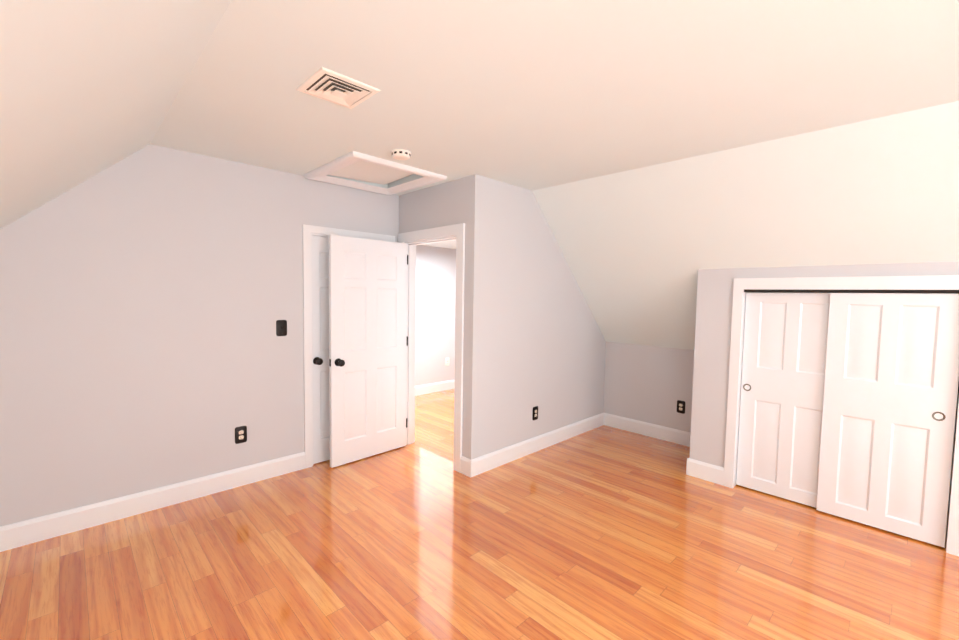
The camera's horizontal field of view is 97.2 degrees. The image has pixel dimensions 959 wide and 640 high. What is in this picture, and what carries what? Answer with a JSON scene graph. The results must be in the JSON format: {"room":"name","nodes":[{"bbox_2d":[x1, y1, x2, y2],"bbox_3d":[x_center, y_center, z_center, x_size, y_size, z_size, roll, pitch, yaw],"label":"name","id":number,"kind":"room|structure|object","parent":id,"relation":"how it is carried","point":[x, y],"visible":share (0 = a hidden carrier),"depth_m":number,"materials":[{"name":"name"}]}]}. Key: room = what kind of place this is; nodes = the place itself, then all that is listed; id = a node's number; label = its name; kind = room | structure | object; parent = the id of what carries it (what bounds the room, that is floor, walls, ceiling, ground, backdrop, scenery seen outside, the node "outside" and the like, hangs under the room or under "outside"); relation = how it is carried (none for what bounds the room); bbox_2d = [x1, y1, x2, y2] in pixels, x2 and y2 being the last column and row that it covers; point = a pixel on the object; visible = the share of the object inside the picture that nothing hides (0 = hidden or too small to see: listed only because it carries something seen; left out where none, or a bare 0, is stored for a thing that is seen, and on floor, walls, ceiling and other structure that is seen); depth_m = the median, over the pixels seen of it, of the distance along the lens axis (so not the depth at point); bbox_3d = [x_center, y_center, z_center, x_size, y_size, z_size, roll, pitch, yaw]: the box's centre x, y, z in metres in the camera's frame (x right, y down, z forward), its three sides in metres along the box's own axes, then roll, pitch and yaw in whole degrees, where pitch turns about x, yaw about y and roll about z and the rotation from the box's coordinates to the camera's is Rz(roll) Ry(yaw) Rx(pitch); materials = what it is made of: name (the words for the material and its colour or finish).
{"room":"empty attic bedroom","nodes":[
{"label":"empty attic bedroom","id":0,"kind":"room"},
{"bbox_2d":[0,144,398,526],"bbox_3d":[-2.205,0.065,2.884,4.045,2.440,0.120,-2,5,-44],"label":"wall","id":1,"kind":"structure","parent":0,"point":[150,295],"depth_m":2.83,"materials":[{"name":"grey paint"}]},
{"bbox_2d":[0,452,304,551],"bbox_3d":[-2.498,1.230,2.589,2.843,0.140,0.016,-2,5,-44],"label":"baseboard","id":2,"kind":"structure","parent":1,"relation":"attached to","point":[25,532],"depth_m":2.80,"materials":[{"name":"white wood"}]},
{"bbox_2d":[235,426,246,443],"bbox_3d":[-1.822,0.877,3.228,0.084,0.130,0.010,-2,5,-44],"label":"outlet","id":3,"kind":"object","parent":1,"relation":"attached to","point":[240,434],"visible":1,"depth_m":3.23,"materials":[{"name":"black plastic"}]},
{"bbox_2d":[276,320,286,335],"bbox_3d":[-1.584,0.065,3.390,0.084,0.130,0.023,-2,5,-44],"label":"light switch","id":4,"kind":"object","parent":1,"relation":"attached to","point":[281,327],"visible":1,"depth_m":3.39,"materials":[{"name":"black plastic"}]},
{"bbox_2d":[312,235,329,463],"bbox_3d":[-1.173,0.256,3.856,0.722,1.957,0.179,-2,5,-44],"label":"closed door","id":5,"kind":"structure","parent":1,"relation":"in","point":[320,338],"depth_m":3.64,"materials":[{"name":"white painted wood"},{"name":"oil rubbed bronze"}]},
{"bbox_2d":[302,223,464,472],"bbox_3d":[-0.795,0.231,3.602,1.070,2.070,1.080,-2,5,-44],"label":"door frame","id":6,"kind":"structure","parent":1,"relation":"attached to","point":[413,239],"depth_m":3.56,"materials":[{"name":"white wood"}]},
{"bbox_2d":[329,234,407,467],"bbox_3d":[-0.970,0.263,3.801,0.782,1.957,0.179,-2,5,-44],"label":"open door","id":7,"kind":"structure","parent":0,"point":[368,340],"depth_m":3.76,"materials":[{"name":"white painted wood"},{"name":"oil rubbed bronze"}]},
{"bbox_2d":[415,245,455,385],"bbox_3d":[-0.810,-0.116,6.334,3.015,2.440,0.120,-2,5,-44],"label":"wall","id":8,"kind":"structure","parent":0,"point":[435,306],"depth_m":6.37,"materials":[{"name":"grey paint"}]},
{"bbox_2d":[415,380,454,395],"bbox_3d":[-0.780,1.035,6.353,2.775,0.140,0.016,-2,5,-44],"label":"baseboard","id":9,"kind":"structure","parent":8,"relation":"attached to","point":[445,385],"depth_m":6.43,"materials":[{"name":"white wood"}]},
{"bbox_2d":[445,358,449,365],"bbox_3d":[-0.499,0.654,6.603,0.084,0.130,0.010,-2,5,-44],"label":"outlet","id":10,"kind":"object","parent":8,"relation":"attached to","point":[447,361],"visible":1,"depth_m":6.60,"materials":[{"name":"white plastic"}]},
{"bbox_2d":[422,240,455,248],"bbox_3d":[0.104,-1.051,5.355,2.775,0.050,2.453,-2,5,-44],"label":"ceiling","id":11,"kind":"structure","parent":0,"point":[450,244],"depth_m":6.04,"materials":[{"name":"paint"}]},
{"bbox_2d":[399,174,485,459],"bbox_3d":[-0.383,0.038,3.826,0.120,2.440,1.073,-2,5,-44],"label":"wall","id":12,"kind":"structure","parent":0,"point":[459,201],"depth_m":3.46,"materials":[{"name":"grey paint"}]},
{"bbox_2d":[0,389,958,639],"bbox_3d":[0.598,1.406,2.138,6.940,0.060,8.240,-2,5,-44],"label":"floor","id":13,"kind":"structure","parent":0,"point":[603,532],"depth_m":2.36,"materials":[{"name":"orange wood"}]},
{"bbox_2d":[0,0,958,349],"bbox_3d":[0.347,-0.154,1.777,6.169,1.991,8.240,-2,5,-44],"label":"ceiling","id":14,"kind":"structure","parent":0,"point":[654,156],"depth_m":2.06,"materials":[{"name":"paint"}]},
{"bbox_2d":[304,151,371,181],"bbox_3d":[-1.089,-1.140,3.164,0.124,0.032,0.823,-2,5,-44],"label":"trim","id":15,"kind":"structure","parent":14,"relation":"attached to","point":[320,173],"depth_m":3.09,"materials":[{"name":"white wood"}]},
{"bbox_2d":[296,67,380,108],"bbox_3d":[-0.661,-1.069,1.979,0.280,0.022,0.280,-2,5,-44],"label":"ceiling vent","id":16,"kind":"object","parent":14,"relation":"in","point":[323,83],"visible":1,"depth_m":1.96,"materials":[{"name":"white metal"}]},
{"bbox_2d":[324,177,385,193],"bbox_3d":[-1.077,-1.169,3.663,0.540,0.032,0.124,-2,5,-44],"label":"trim","id":17,"kind":"structure","parent":14,"relation":"attached to","point":[338,181],"depth_m":3.65,"materials":[{"name":"white wood"}]},
{"bbox_2d":[328,160,411,184],"bbox_3d":[-0.838,-1.198,3.394,0.601,0.070,0.608,-2,5,-44],"label":"panel","id":18,"kind":"object","parent":17,"relation":"on","point":[360,170],"visible":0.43,"depth_m":3.43,"materials":[{"name":"paint"}]},
{"bbox_2d":[391,149,410,159],"bbox_3d":[-0.528,-1.108,2.846,0.132,0.040,0.132,-2,5,-44],"label":"smoke detector","id":19,"kind":"object","parent":14,"relation":"attached to","point":[400,154],"visible":1,"depth_m":2.81,"materials":[{"name":"white plastic"}]},
{"bbox_2d":[369,156,435,180],"bbox_3d":[-0.589,-1.132,3.163,0.540,0.032,0.124,-2,5,-44],"label":"trim","id":20,"kind":"structure","parent":14,"relation":"attached to","point":[428,175],"depth_m":3.14,"materials":[{"name":"white wood"}]},
{"bbox_2d":[382,173,446,194],"bbox_3d":[-0.593,-1.161,3.647,0.124,0.032,0.823,-2,5,-44],"label":"trim","id":21,"kind":"structure","parent":14,"relation":"attached to","point":[412,184],"depth_m":3.62,"materials":[{"name":"white wood"}]},
{"bbox_2d":[482,177,605,455],"bbox_3d":[0.710,0.032,4.227,2.004,2.440,0.120,-2,5,-44],"label":"wall","id":22,"kind":"structure","parent":0,"point":[544,346],"depth_m":3.90,"materials":[{"name":"grey paint"}]},
{"bbox_2d":[464,413,603,477],"bbox_3d":[0.683,1.185,4.206,2.140,0.140,0.039,-2,5,-44],"label":"baseboard","id":23,"kind":"structure","parent":22,"relation":"attached to","point":[484,463],"depth_m":3.95,"materials":[{"name":"white wood"}]},
{"bbox_2d":[532,406,537,419],"bbox_3d":[0.536,0.890,4.030,0.084,0.130,0.010,-2,5,-44],"label":"outlet","id":24,"kind":"object","parent":22,"relation":"attached to","point":[535,413],"visible":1,"depth_m":4.02,"materials":[{"name":"black plastic"}]},
{"bbox_2d":[604,342,958,504],"bbox_3d":[3.394,0.879,3.029,0.120,0.976,5.667,-2,5,-44],"label":"wall","id":25,"kind":"structure","parent":0,"point":[649,384],"depth_m":4.54,"materials":[{"name":"grey paint"}]},
{"bbox_2d":[604,413,690,446],"bbox_3d":[1.881,1.187,4.499,0.016,0.140,1.175,-2,5,-44],"label":"baseboard","id":26,"kind":"structure","parent":25,"relation":"attached to","point":[644,428],"depth_m":4.55,"materials":[{"name":"white wood"}]},
{"bbox_2d":[677,400,685,413],"bbox_3d":[2.055,0.888,4.311,0.010,0.130,0.084,-2,5,-44],"label":"outlet","id":27,"kind":"object","parent":25,"relation":"attached to","point":[680,406],"visible":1,"depth_m":4.31,"materials":[{"name":"black plastic"}]},
{"bbox_2d":[690,262,958,467],"bbox_3d":[3.519,0.548,2.278,0.729,1.729,4.215,-2,5,-44],"label":"wall","id":28,"kind":"structure","parent":0,"point":[711,360],"depth_m":3.39,"materials":[{"name":"grey paint"}]},
{"bbox_2d":[686,458,708,475],"bbox_3d":[2.018,1.229,3.824,0.726,0.140,0.016,-2,5,-44],"label":"baseboard","id":29,"kind":"structure","parent":28,"relation":"attached to","point":[693,466],"depth_m":3.54,"materials":[{"name":"white wood"}]},
{"bbox_2d":[736,293,829,507],"bbox_3d":[2.286,0.566,3.124,0.035,1.530,0.610,-2,5,-44],"label":"closet door","id":30,"kind":"structure","parent":28,"relation":"in","point":[783,380],"depth_m":3.14,"materials":[{"name":"white wood"}]},
{"bbox_2d":[723,275,958,555],"bbox_3d":[2.445,0.533,2.917,0.118,1.650,1.264,-2,5,-44],"label":"trim","id":31,"kind":"structure","parent":28,"relation":"attached to","point":[938,282],"depth_m":2.96,"materials":[{"name":"white wood"}]},
{"bbox_2d":[744,289,958,292],"bbox_3d":[2.465,-0.196,2.882,0.082,0.020,1.132,-2,5,-44],"label":"track rail","id":32,"kind":"object","parent":28,"relation":"attached to","point":[868,291],"visible":1,"depth_m":2.79,"materials":[{"name":"black"}]},
{"bbox_2d":[816,293,958,547],"bbox_3d":[2.616,0.594,2.731,0.035,1.530,0.610,-2,5,-44],"label":"closet door","id":33,"kind":"structure","parent":28,"relation":"in","point":[890,400],"depth_m":2.70,"materials":[{"name":"white wood"}]}
]}

